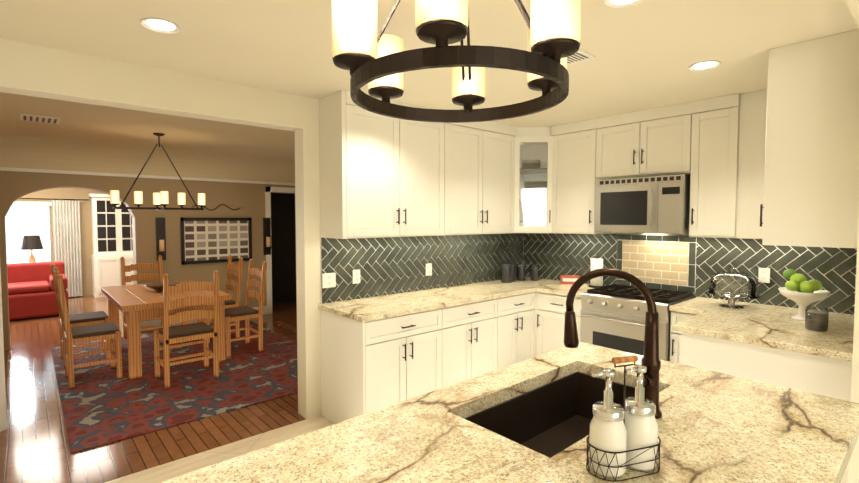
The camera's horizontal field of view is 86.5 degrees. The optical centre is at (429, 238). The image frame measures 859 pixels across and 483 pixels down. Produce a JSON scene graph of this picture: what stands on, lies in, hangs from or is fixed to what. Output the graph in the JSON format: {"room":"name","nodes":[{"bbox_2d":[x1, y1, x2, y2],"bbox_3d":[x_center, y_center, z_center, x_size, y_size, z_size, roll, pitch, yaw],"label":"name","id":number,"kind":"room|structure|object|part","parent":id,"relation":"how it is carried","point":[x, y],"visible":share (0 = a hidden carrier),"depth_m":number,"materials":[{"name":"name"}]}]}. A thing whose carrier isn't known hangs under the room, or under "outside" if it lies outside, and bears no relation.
{"room":"kitchen","nodes":[
{"label":"kitchen","id":0,"kind":"room"},
{"bbox_2d":[19,235,43,261],"bbox_3d":[-7.228,0.587,8.303,0.500,1.299,0.500,-2,3,-41],"label":"table lamp","id":1,"kind":"object","parent":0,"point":[30,242],"visible":0.5,"depth_m":8.20,"materials":[{"name":"grey fabric"}]},
{"bbox_2d":[0,171,294,350],"bbox_3d":[-3.581,0.001,7.060,5.100,2.580,0.250,-2,3,-41],"label":"wall","id":2,"kind":"structure","parent":0,"point":[248,199],"depth_m":6.67,"materials":[{"name":"paint"}]},
{"bbox_2d":[155,218,166,260],"bbox_3d":[-3.862,0.003,6.577,0.120,0.620,0.098,-2,3,-41],"label":"light","id":3,"kind":"object","parent":2,"relation":"attached to","point":[160,238],"depth_m":6.58,"materials":[{"name":"black metal"}]},
{"bbox_2d":[180,218,251,264],"bbox_3d":[-3.300,0.018,7.121,1.040,0.700,0.028,-2,3,-41],"label":"print","id":4,"kind":"object","parent":2,"relation":"attached to","point":[210,240],"depth_m":7.09},
{"bbox_3d":[-3.300,0.019,7.121,1.040,0.700,0.028,-2,3,-41],"label":"collage picture frame","id":5,"kind":"part","parent":4,"relation":"part of","materials":[{"name":"paper"}]},
{"bbox_2d":[193,204,239,210],"bbox_3d":[-3.303,-0.491,7.101,0.706,0.102,0.010,-2,3,-41],"label":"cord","id":6,"kind":"object","parent":2,"relation":"attached to","point":[221,204],"depth_m":7.13,"materials":[{"name":"black metal"}]},
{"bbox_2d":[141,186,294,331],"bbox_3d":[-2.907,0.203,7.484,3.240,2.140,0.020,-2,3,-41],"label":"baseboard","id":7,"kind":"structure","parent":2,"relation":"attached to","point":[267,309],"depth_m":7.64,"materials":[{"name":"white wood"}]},
{"bbox_2d":[263,218,271,254],"bbox_3d":[-2.692,-0.042,7.608,0.120,0.620,0.098,-2,3,-41],"label":"light","id":8,"kind":"object","parent":2,"relation":"attached to","point":[266,240],"depth_m":7.61,"materials":[{"name":"black metal"}]},
{"bbox_2d":[16,188,295,296],"bbox_3d":[-6.543,-0.132,10.112,8.000,2.580,0.150,-2,3,-41],"label":"wall","id":9,"kind":"structure","parent":0,"point":[85,227],"depth_m":9.45,"materials":[{"name":"paint"}]},
{"bbox_2d":[5,201,51,262],"bbox_3d":[-8.098,0.034,8.599,1.620,1.500,0.030,-2,3,-41],"label":"living room window","id":10,"kind":"structure","parent":9,"relation":"in","point":[23,218],"depth_m":8.85,"materials":[{"name":"white glass"}]},
{"bbox_2d":[19,198,88,296],"bbox_3d":[-7.914,0.211,8.655,2.400,1.982,0.070,-2,3,-41],"label":"curtain","id":11,"kind":"object","parent":9,"relation":"hanging from","point":[66,233],"visible":0.71,"depth_m":9.21,"materials":[{"name":"white fabric"}]},
{"bbox_2d":[0,295,334,482],"bbox_3d":[-1.465,1.438,4.420,8.000,0.060,16.400,-2,3,-41],"label":"floor","id":12,"kind":"structure","parent":0,"point":[34,445],"depth_m":3.44,"materials":[{"name":"brown wood"}]},
{"bbox_2d":[7,261,68,319],"bbox_3d":[-7.137,0.853,7.160,2.250,0.830,0.950,-2,3,-41],"label":"sofa","id":13,"kind":"object","parent":12,"relation":"on","point":[31,292],"visible":0.75,"depth_m":7.40,"materials":[{"name":"fabric"}]},
{"bbox_2d":[88,194,133,297],"bbox_3d":[-6.581,0.122,9.666,0.940,2.109,0.476,-2,3,-41],"label":"door","id":14,"kind":"structure","parent":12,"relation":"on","point":[112,242],"depth_m":9.44,"materials":[{"name":"white wood"}]},
{"bbox_2d":[51,320,297,453],"bbox_3d":[-2.661,1.369,5.169,2.400,0.010,3.390,-2,3,-41],"label":"area rug","id":15,"kind":"object","parent":12,"relation":"on","point":[102,404],"visible":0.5,"depth_m":4.30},
{"bbox_2d":[50,264,109,367],"bbox_3d":[-3.935,0.823,5.148,0.486,1.081,0.502,-2,3,-41],"label":"dining chair","id":16,"kind":"object","parent":15,"relation":"on","point":[88,318],"visible":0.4,"depth_m":5.09,"materials":[{"name":"brown wood"}]},
{"bbox_2d":[53,270,121,387],"bbox_3d":[-3.406,0.849,4.549,0.486,1.081,0.502,-2,3,-41],"label":"dining chair","id":17,"kind":"object","parent":15,"relation":"on","point":[90,333],"visible":1,"depth_m":4.46,"materials":[{"name":"brown wood"}]},
{"bbox_2d":[120,255,171,342],"bbox_3d":[-3.810,0.781,6.128,0.502,1.081,0.486,-2,3,-41],"label":"dining chair","id":18,"kind":"object","parent":15,"relation":"on","point":[140,266],"visible":0.5,"depth_m":6.19,"materials":[{"name":"brown wood"}]},
{"bbox_2d":[101,280,231,379],"bbox_3d":[-3.113,0.980,5.347,1.018,0.750,1.640,-2,3,-41],"label":"dining table","id":19,"kind":"object","parent":15,"relation":"on","point":[135,303],"visible":0.67,"depth_m":4.86,"materials":[{"name":"brown wood"}]},
{"bbox_2d":[145,282,179,290],"bbox_3d":[-3.113,0.565,5.329,0.360,0.080,0.360,-2,3,-41],"label":"centerpiece","id":20,"kind":"object","parent":19,"relation":"on","point":[157,286],"visible":0.69,"depth_m":5.31,"materials":[{"name":"brown wood"}]},
{"bbox_2d":[153,270,218,387],"bbox_3d":[-2.417,0.849,4.551,0.502,1.081,0.486,-2,3,-41],"label":"dining chair","id":21,"kind":"object","parent":15,"relation":"on","point":[166,335],"visible":1,"depth_m":4.46,"materials":[{"name":"brown wood"}]},
{"bbox_2d":[195,255,242,342],"bbox_3d":[-2.821,0.780,6.130,0.486,1.081,0.502,-2,3,-41],"label":"dining chair","id":22,"kind":"object","parent":15,"relation":"on","point":[230,286],"visible":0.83,"depth_m":6.08,"materials":[{"name":"brown wood"}]},
{"bbox_2d":[225,259,266,357],"bbox_3d":[-2.292,0.807,5.531,0.486,1.081,0.502,-2,3,-41],"label":"dining chair","id":23,"kind":"object","parent":15,"relation":"on","point":[246,312],"visible":0.9,"depth_m":5.47,"materials":[{"name":"brown wood"}]},
{"bbox_2d":[320,309,389,423],"bbox_3d":[-0.597,1.009,3.550,0.212,0.872,0.620,-2,3,-41],"label":"base cabinet","id":24,"kind":"object","parent":12,"relation":"on","point":[355,355],"depth_m":3.38,"materials":[{"name":"white wood"}]},
{"bbox_2d":[318,277,561,320],"bbox_3d":[0.322,0.517,4.324,2.686,0.040,0.645,-2,3,-41],"label":"countertop","id":25,"kind":"structure","parent":24,"relation":"on","point":[390,304],"depth_m":3.89,"materials":[{"name":"beige stone"}]},
{"bbox_2d":[501,261,514,282],"bbox_3d":[0.830,0.356,4.931,0.111,0.227,0.111,2,3,40],"label":"canister","id":26,"kind":"object","parent":25,"relation":"on","point":[508,272],"depth_m":4.89,"materials":[{"name":"grey metal"}]},
{"bbox_2d":[515,264,517,280],"bbox_3d":[0.901,0.359,5.047,0.105,0.212,0.105,2,3,40],"label":"canister set","id":27,"kind":"object","parent":25,"relation":"on","point":[515,264],"depth_m":5.04,"materials":[{"name":"grey"}]},
{"bbox_2d":[518,262,538,280],"bbox_3d":[1.097,0.362,5.102,0.245,0.202,0.101,0,2,1],"label":"canister set","id":28,"kind":"object","parent":25,"relation":"on","point":[534,269],"depth_m":5.06,"materials":[{"name":"grey metal"}]},
{"bbox_2d":[560,275,579,283],"bbox_3d":[1.482,0.430,4.816,0.190,0.090,0.037,0,3,9],"label":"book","id":29,"kind":"object","parent":25,"relation":"on","point":[568,279],"visible":0.79,"depth_m":4.80,"materials":[{"name":"red"}]},
{"bbox_2d":[390,317,393,404],"bbox_3d":[-0.489,1.004,3.658,0.093,0.872,0.600,-2,3,-41],"label":"base cabinet","id":30,"kind":"object","parent":12,"relation":"on","point":[391,318],"depth_m":3.42,"materials":[{"name":"white wood"}]},
{"bbox_2d":[394,313,413,403],"bbox_3d":[-0.392,1.001,3.731,0.149,0.872,0.620,-2,3,-41],"label":"base cabinet","id":31,"kind":"object","parent":12,"relation":"on","point":[403,326],"depth_m":3.49,"materials":[{"name":"white wood"}]},
{"bbox_2d":[414,313,417,396],"bbox_3d":[-0.368,1.000,3.752,0.160,0.872,0.620,-2,3,-41],"label":"base cabinet","id":32,"kind":"object","parent":12,"relation":"on","point":[415,314],"depth_m":3.58,"materials":[{"name":"white wood"}]},
{"bbox_2d":[418,313,425,395],"bbox_3d":[-0.279,0.996,3.843,0.093,0.872,0.600,-2,3,-41],"label":"base cabinet","id":33,"kind":"object","parent":12,"relation":"on","point":[421,316],"depth_m":3.62,"materials":[{"name":"white wood"}]},
{"bbox_2d":[426,309,433,392],"bbox_3d":[-0.209,0.994,3.905,0.094,0.872,0.600,-2,3,-41],"label":"base cabinet","id":34,"kind":"object","parent":12,"relation":"on","point":[429,316],"depth_m":3.67,"materials":[{"name":"white wood"}]},
{"bbox_2d":[434,309,449,390],"bbox_3d":[-0.111,0.990,3.978,0.150,0.872,0.620,-2,3,-41],"label":"base cabinet","id":35,"kind":"object","parent":12,"relation":"on","point":[441,317],"depth_m":3.75,"materials":[{"name":"white wood"}]},
{"bbox_2d":[450,309,453,384],"bbox_3d":[-0.087,0.989,3.999,0.158,0.872,0.620,-2,3,-41],"label":"base cabinet","id":36,"kind":"object","parent":12,"relation":"on","point":[451,310],"depth_m":3.84,"materials":[{"name":"white wood"}]},
{"bbox_2d":[454,305,457,383],"bbox_3d":[0.001,0.985,4.090,0.094,0.872,0.600,-2,3,-41],"label":"base cabinet","id":37,"kind":"object","parent":12,"relation":"on","point":[455,306],"depth_m":3.87,"materials":[{"name":"white wood"}]},
{"bbox_2d":[458,305,473,382],"bbox_3d":[0.101,0.982,4.165,0.156,0.872,0.620,-2,3,-41],"label":"base cabinet","id":38,"kind":"object","parent":12,"relation":"on","point":[465,313],"depth_m":3.94,"materials":[{"name":"white wood"}]},
{"bbox_2d":[474,301,477,376],"bbox_3d":[0.160,0.980,4.217,0.127,0.872,0.620,-2,3,-41],"label":"base cabinet","id":39,"kind":"object","parent":12,"relation":"on","point":[475,302],"depth_m":4.02,"materials":[{"name":"white wood"}]},
{"bbox_2d":[478,301,481,375],"bbox_3d":[0.208,0.978,4.260,0.118,0.872,0.620,-2,3,-41],"label":"base cabinet","id":40,"kind":"object","parent":12,"relation":"on","point":[479,302],"depth_m":4.07,"materials":[{"name":"white wood"}]},
{"bbox_2d":[482,301,485,374],"bbox_3d":[0.290,0.975,4.338,0.228,0.872,0.611,-2,3,-41],"label":"base cabinet","id":41,"kind":"object","parent":12,"relation":"on","point":[483,302],"depth_m":4.10,"materials":[{"name":"white wood"}]},
{"bbox_2d":[486,301,497,372],"bbox_3d":[0.372,0.972,4.404,0.133,0.872,0.620,-2,3,-41],"label":"base cabinet","id":42,"kind":"object","parent":12,"relation":"on","point":[491,306],"depth_m":4.17,"materials":[{"name":"white wood"}]},
{"bbox_2d":[498,297,505,368],"bbox_3d":[0.424,0.970,4.450,0.122,0.872,0.620,-2,3,-41],"label":"base cabinet","id":43,"kind":"object","parent":12,"relation":"on","point":[501,300],"depth_m":4.25,"materials":[{"name":"white wood"}]},
{"bbox_2d":[502,297,509,367],"bbox_3d":[0.479,0.968,4.499,0.141,0.872,0.620,-2,3,-41],"label":"base cabinet","id":44,"kind":"object","parent":12,"relation":"on","point":[506,363],"depth_m":4.32,"materials":[{"name":"white wood"}]},
{"bbox_2d":[160,342,858,482],"bbox_3d":[0.388,1.082,1.395,2.240,0.914,1.160,-2,3,-41],"label":"kitchen island","id":45,"kind":"object","parent":12,"relation":"on","point":[527,421],"visible":1,"depth_m":1.47,"materials":[{"name":"stone"}]},
{"bbox_2d":[464,372,634,457],"bbox_3d":[0.532,0.775,1.770,0.894,0.219,0.454,-2,3,-41],"label":"sink","id":46,"kind":"object","parent":45,"relation":"in","point":[547,417],"depth_m":2.02,"materials":[{"name":"brown metal"}]},
{"bbox_2d":[564,268,661,418],"bbox_3d":[0.653,0.359,1.648,0.182,0.507,0.320,-2,3,-41],"label":"faucet","id":47,"kind":"object","parent":45,"relation":"on","point":[650,361],"visible":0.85,"depth_m":1.58,"materials":[{"name":"brown metal"}]},
{"bbox_2d":[586,355,660,481],"bbox_3d":[0.533,0.474,1.250,0.214,0.309,0.110,-1,3,-18],"label":"soap caddy","id":48,"kind":"object","parent":45,"relation":"on","point":[619,438],"visible":1,"depth_m":1.22,"materials":[{"name":"white"}]},
{"bbox_2d":[510,297,517,364],"bbox_3d":[0.586,0.964,4.593,0.143,0.872,0.620,-2,3,-41],"label":"base cabinet","id":49,"kind":"object","parent":12,"relation":"on","point":[513,300],"depth_m":4.38,"materials":[{"name":"white wood"}]},
{"bbox_2d":[518,297,521,362],"bbox_3d":[0.642,0.961,4.642,0.122,0.872,0.620,-2,3,-41],"label":"base cabinet","id":50,"kind":"object","parent":12,"relation":"on","point":[519,298],"depth_m":4.43,"materials":[{"name":"white wood"}]},
{"bbox_2d":[522,293,529,360],"bbox_3d":[0.693,0.959,4.687,0.131,0.872,0.620,-2,3,-41],"label":"base cabinet","id":51,"kind":"object","parent":12,"relation":"on","point":[525,296],"depth_m":4.49,"materials":[{"name":"white wood"}]},
{"bbox_2d":[526,293,533,359],"bbox_3d":[0.773,0.956,4.758,0.229,0.872,0.620,-2,3,-41],"label":"base cabinet","id":52,"kind":"object","parent":12,"relation":"on","point":[531,294],"depth_m":4.54,"materials":[{"name":"white wood"}]},
{"bbox_2d":[530,289,541,358],"bbox_3d":[1.259,0.954,4.801,0.679,0.872,0.203,-2,3,-41],"label":"base cabinet","id":53,"kind":"object","parent":12,"relation":"on","point":[536,313],"depth_m":4.57,"materials":[{"name":"white wood"}]},
{"bbox_2d":[538,284,607,296],"bbox_3d":[1.464,0.506,4.574,0.645,0.040,0.490,-2,3,-41],"label":"countertop","id":54,"kind":"structure","parent":53,"relation":"on","point":[562,290],"depth_m":4.48,"materials":[{"name":"beige stone"}]},
{"bbox_2d":[589,256,603,287],"bbox_3d":[1.688,0.329,4.607,0.150,0.310,0.150,-2,3,-41],"label":"paper towel holder","id":55,"kind":"object","parent":54,"relation":"on","point":[596,262],"visible":0.77,"depth_m":4.56,"materials":[{"name":"white paper"}]},
{"bbox_2d":[542,293,549,354],"bbox_3d":[1.354,0.957,4.738,0.620,0.872,0.138,-2,3,-41],"label":"base cabinet","id":56,"kind":"object","parent":12,"relation":"on","point":[545,296],"depth_m":4.51,"materials":[{"name":"white wood"}]},
{"bbox_2d":[550,293,557,351],"bbox_3d":[1.438,0.961,4.658,0.600,0.872,0.094,-2,3,-41],"label":"base cabinet","id":57,"kind":"object","parent":12,"relation":"on","point":[553,300],"depth_m":4.45,"materials":[{"name":"white wood"}]},
{"bbox_2d":[554,297,561,350],"bbox_3d":[1.500,0.964,4.588,0.600,0.872,0.093,-2,3,-41],"label":"base cabinet","id":58,"kind":"object","parent":12,"relation":"on","point":[557,312],"depth_m":4.40,"materials":[{"name":"white wood"}]},
{"bbox_2d":[562,297,573,347],"bbox_3d":[1.578,0.968,4.484,0.620,0.872,0.166,-2,3,-41],"label":"base cabinet","id":59,"kind":"object","parent":12,"relation":"on","point":[563,298],"depth_m":4.35,"materials":[{"name":"white wood"}]},
{"bbox_2d":[574,297,581,341],"bbox_3d":[1.610,0.970,4.448,0.620,0.872,0.076,-2,3,-41],"label":"base cabinet","id":60,"kind":"object","parent":12,"relation":"on","point":[577,300],"depth_m":4.23,"materials":[{"name":"white wood"}]},
{"bbox_2d":[580,284,695,361],"bbox_3d":[1.838,0.934,4.085,0.681,0.935,0.756,-2,3,-41],"label":"range","id":61,"kind":"object","parent":12,"relation":"on","point":[613,316],"visible":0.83,"depth_m":3.91,"materials":[{"name":"silver metal"}]},
{"bbox_2d":[669,309,685,362],"bbox_3d":[2.173,0.998,3.811,0.620,0.872,0.090,-2,3,-41],"label":"base cabinet","id":62,"kind":"object","parent":12,"relation":"on","point":[674,316],"depth_m":3.60,"materials":[{"name":"white wood"}]},
{"bbox_2d":[670,297,725,312],"bbox_3d":[2.223,0.543,3.715,0.645,0.040,0.272,-2,3,-41],"label":"countertop","id":63,"kind":"structure","parent":62,"relation":"on","point":[698,304],"depth_m":3.62,"materials":[{"name":"beige stone"}]},
{"bbox_2d":[705,267,759,308],"bbox_3d":[2.360,0.374,3.560,0.360,0.310,0.360,-2,3,-41],"label":"cake dome","id":64,"kind":"object","parent":63,"relation":"on","point":[713,291],"visible":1,"depth_m":3.57,"materials":[{"name":"clear glass"}]},
{"bbox_2d":[686,313,693,316],"bbox_3d":[2.245,1.001,3.737,0.611,0.872,0.174,-2,3,-41],"label":"base cabinet","id":65,"kind":"object","parent":12,"relation":"on","point":[687,314],"depth_m":3.52,"materials":[{"name":"white wood"}]},
{"bbox_2d":[678,333,705,368],"bbox_3d":[2.164,1.018,3.340,1.257,0.872,0.142,-2,3,-41],"label":"base cabinet","id":66,"kind":"object","parent":12,"relation":"on","point":[689,346],"depth_m":2.91,"materials":[{"name":"white wood"}]},
{"bbox_2d":[702,337,721,372],"bbox_3d":[2.242,1.022,3.252,1.257,0.872,0.093,-2,3,-41],"label":"base cabinet","id":67,"kind":"object","parent":12,"relation":"on","point":[712,351],"depth_m":2.82,"materials":[{"name":"white wood"}]},
{"bbox_2d":[722,341,737,376],"bbox_3d":[2.304,1.025,3.182,1.257,0.872,0.094,-2,3,-41],"label":"base cabinet","id":68,"kind":"object","parent":12,"relation":"on","point":[729,349],"depth_m":2.75,"materials":[{"name":"white wood"}]},
{"bbox_2d":[738,345,757,380],"bbox_3d":[2.365,1.028,3.112,1.257,0.872,0.093,-2,3,-41],"label":"base cabinet","id":69,"kind":"object","parent":12,"relation":"on","point":[747,354],"depth_m":2.68,"materials":[{"name":"white wood"}]},
{"bbox_2d":[758,345,777,384],"bbox_3d":[2.427,1.031,3.043,1.257,0.872,0.093,-2,3,-41],"label":"base cabinet","id":70,"kind":"object","parent":12,"relation":"on","point":[767,358],"depth_m":2.61,"materials":[{"name":"white wood"}]},
{"bbox_2d":[778,349,797,389],"bbox_3d":[2.489,1.034,2.973,1.257,0.872,0.094,-2,3,-41],"label":"base cabinet","id":71,"kind":"object","parent":12,"relation":"on","point":[787,362],"depth_m":2.54,"materials":[{"name":"white wood"}]},
{"bbox_2d":[798,353,851,482],"bbox_3d":[2.591,1.039,2.857,1.257,0.872,0.214,-2,3,-41],"label":"base cabinet","id":72,"kind":"object","parent":12,"relation":"on","point":[823,376],"depth_m":2.42,"materials":[{"name":"white wood"}]},
{"bbox_2d":[670,301,853,360],"bbox_3d":[2.353,0.572,3.067,1.306,0.040,0.873,-2,3,-41],"label":"countertop","id":73,"kind":"structure","parent":72,"relation":"on","point":[768,326],"depth_m":2.86,"materials":[{"name":"beige stone"}]},
{"bbox_2d":[778,269,829,320],"bbox_3d":[2.552,0.381,3.116,0.280,0.336,0.280,-2,3,-41],"label":"fruit bowl","id":74,"kind":"object","parent":73,"relation":"on","point":[800,291],"visible":1,"depth_m":3.08,"materials":[{"name":"white ceramic"}]},
{"bbox_2d":[805,307,828,331],"bbox_3d":[2.391,0.494,2.819,0.110,0.135,0.110,-2,3,-41],"label":"jar","id":75,"kind":"object","parent":73,"relation":"on","point":[816,321],"visible":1,"depth_m":2.79,"materials":[{"name":"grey glass"}]},
{"bbox_2d":[0,38,478,418],"bbox_3d":[-0.795,0.156,3.854,5.270,2.550,0.150,-2,3,-41],"label":"wall","id":76,"kind":"structure","parent":0,"point":[37,71],"depth_m":3.15,"materials":[{"name":"paint"}]},
{"bbox_2d":[319,90,437,240],"bbox_3d":[-0.349,-0.571,3.880,1.106,1.100,0.350,-2,3,-41],"label":"upper cabinet","id":77,"kind":"object","parent":76,"relation":"attached to","point":[379,173],"depth_m":3.61,"materials":[{"name":"white wood"}]},
{"bbox_2d":[438,121,521,236],"bbox_3d":[0.400,-0.599,4.518,1.107,1.100,0.384,-2,3,-41],"label":"upper cabinet","id":78,"kind":"object","parent":76,"relation":"attached to","point":[448,216],"depth_m":4.37,"materials":[{"name":"white wood"}]},
{"bbox_2d":[321,233,856,314],"bbox_3d":[1.126,0.267,3.425,2.658,0.535,3.038,-2,3,-41],"label":"backsplash","id":79,"kind":"structure","parent":76,"relation":"attached to","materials":[{"name":"tile"}]},
{"bbox_2d":[294,131,297,375],"bbox_3d":[-0.051,0.108,4.612,2.750,2.580,0.004,-2,3,-41],"label":"wall","id":80,"kind":"structure","parent":0,"point":[296,280],"depth_m":3.71,"materials":[{"name":"white paint"}]},
{"bbox_2d":[0,0,858,159],"bbox_3d":[-2.805,-1.251,5.822,8.000,0.090,12.350,-2,3,-41],"label":"ceiling","id":81,"kind":"structure","parent":0,"point":[646,53],"depth_m":2.56,"materials":[{"name":"paint"}]},
{"bbox_2d":[20,114,60,123],"bbox_3d":[-3.800,-1.169,4.459,0.300,0.012,0.320,-2,3,-41],"label":"ceiling vent","id":82,"kind":"object","parent":81,"relation":"in","point":[37,118],"visible":1,"depth_m":4.44,"materials":[{"name":"white metal"}]},
{"bbox_2d":[0,92,294,185],"bbox_3d":[-2.159,-1.018,5.402,4.800,0.400,4.050,-2,3,-41],"label":"cove","id":83,"kind":"object","parent":81,"relation":"attached to","point":[25,153],"visible":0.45,"depth_m":6.21,"materials":[{"name":"paint"}]},
{"bbox_2d":[110,133,205,209],"bbox_3d":[-3.113,-0.775,5.270,0.964,0.872,0.464,-2,3,-41],"label":"dining chandelier","id":84,"kind":"object","parent":81,"relation":"hanging from","point":[161,198],"visible":1,"depth_m":5.20,"materials":[{"name":"black metal"}]},
{"bbox_2d":[141,18,179,32],"bbox_3d":[-1.315,-1.055,2.231,0.167,0.026,0.184,-2,3,-41],"label":"recessed light","id":85,"kind":"object","parent":81,"relation":"in","point":[158,25],"depth_m":2.24,"materials":[{"name":"white"}]},
{"bbox_2d":[332,0,580,122],"bbox_3d":[0.083,-0.706,1.315,0.676,0.606,0.714,-2,3,-41],"label":"chandelier","id":86,"kind":"object","parent":81,"relation":"hanging from","point":[364,53],"visible":1,"depth_m":1.16,"materials":[{"name":"black metal"}]},
{"bbox_2d":[567,49,594,65],"bbox_3d":[0.760,-1.060,2.619,0.380,0.010,0.200,-2,3,-41],"label":"ceiling vent","id":87,"kind":"object","parent":81,"relation":"in","point":[579,56],"visible":0.25,"depth_m":2.66,"materials":[{"name":"white metal"}]},
{"bbox_2d":[604,0,642,7],"bbox_3d":[0.838,-1.045,1.982,0.134,0.026,0.123,-2,3,-41],"label":"recessed light","id":88,"kind":"object","parent":81,"relation":"in","point":[613,3],"depth_m":2.00,"materials":[{"name":"white"}]},
{"bbox_2d":[689,60,720,70],"bbox_3d":[1.697,-1.081,2.812,0.185,0.026,0.170,-2,3,-41],"label":"recessed light","id":89,"kind":"object","parent":81,"relation":"in","point":[707,65],"depth_m":2.82,"materials":[{"name":"white"}]},
{"bbox_2d":[518,133,549,228],"bbox_3d":[1.076,-0.596,4.733,0.291,0.925,0.291,-2,3,-41],"label":"upper cabinet","id":90,"kind":"object","parent":0,"relation":"attached to","point":[533,148],"depth_m":4.98,"materials":[{"name":"white wood"}]},
{"bbox_3d":[1.092,-0.618,4.965,0.623,1.099,0.629,-2,3,-41],"label":"cabinet corner glass","id":91,"kind":"part","parent":90,"relation":"part of","materials":[{"name":"clear glass"}]},
{"bbox_2d":[540,232,853,314],"bbox_3d":[2.183,0.135,4.348,0.150,2.550,3.050,-2,3,-41],"label":"wall","id":92,"kind":"structure","parent":0,"point":[666,234],"depth_m":4.29,"materials":[{"name":"paint"}]},
{"bbox_2d":[542,118,613,236],"bbox_3d":[1.527,-0.605,4.654,0.383,1.100,0.525,-2,3,-41],"label":"upper cabinet","id":93,"kind":"object","parent":92,"relation":"attached to","point":[573,146],"depth_m":4.54,"materials":[{"name":"white wood"}]},
{"bbox_2d":[594,101,693,180],"bbox_3d":[1.987,-0.845,4.146,0.350,0.575,0.830,-2,3,-41],"label":"upper cabinet","id":94,"kind":"object","parent":92,"relation":"attached to","point":[659,141],"depth_m":3.98,"materials":[{"name":"white wood"}]},
{"bbox_2d":[595,174,690,233],"bbox_3d":[1.950,-0.302,4.136,0.443,0.490,0.780,-2,3,-41],"label":"microwave","id":95,"kind":"object","parent":94,"relation":"attached to","point":[656,204],"visible":0.98,"depth_m":3.96,"materials":[{"name":"silver metal"}]},
{"bbox_2d":[686,96,725,240],"bbox_3d":[2.370,-0.564,3.724,0.350,1.100,0.327,-2,3,-41],"label":"upper cabinet","id":96,"kind":"object","parent":92,"relation":"attached to","point":[705,218],"depth_m":3.65,"materials":[{"name":"white wood"}]},
{"bbox_2d":[722,90,761,240],"bbox_3d":[2.570,-0.552,3.447,0.416,1.100,0.469,-2,3,-41],"label":"upper cabinet","id":97,"kind":"object","parent":92,"relation":"attached to","point":[742,115],"depth_m":3.48,"materials":[{"name":"white wood"}]},
{"bbox_2d":[846,0,858,482],"bbox_3d":[1.393,0.259,1.489,5.120,2.550,0.196,-2,3,-41],"label":"wall","id":98,"kind":"structure","parent":0,"point":[853,463],"depth_m":2.22,"materials":[{"name":"paint"}]},
{"bbox_2d":[758,29,858,252],"bbox_3d":[2.226,-0.515,2.598,0.500,1.100,0.410,-2,3,-41],"label":"upper cabinet","id":99,"kind":"object","parent":98,"relation":"attached to","point":[809,197],"depth_m":2.44,"materials":[{"name":"white wood"}]},
{"bbox_3d":[-4.014,0.143,3.814,0.150,2.580,4.050,-2,3,-41],"label":"wall","id":100,"kind":"structure","parent":0,"visible":0},
{"bbox_2d":[0,268,6,431],"bbox_3d":[-3.231,0.423,3.273,0.040,2.060,0.312,0,2,-1],"label":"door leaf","id":101,"kind":"structure","parent":100,"relation":"in","point":[3,420],"depth_m":3.44,"materials":[{"name":"white wood"}]},
{"label":"outside","id":102,"kind":"structure","parent":0,"visible":0},
{"bbox_2d":[271,193,295,302],"bbox_3d":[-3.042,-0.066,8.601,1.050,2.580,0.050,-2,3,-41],"label":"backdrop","id":103,"kind":"structure","parent":102,"point":[283,245],"depth_m":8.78,"materials":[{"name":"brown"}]}
]}

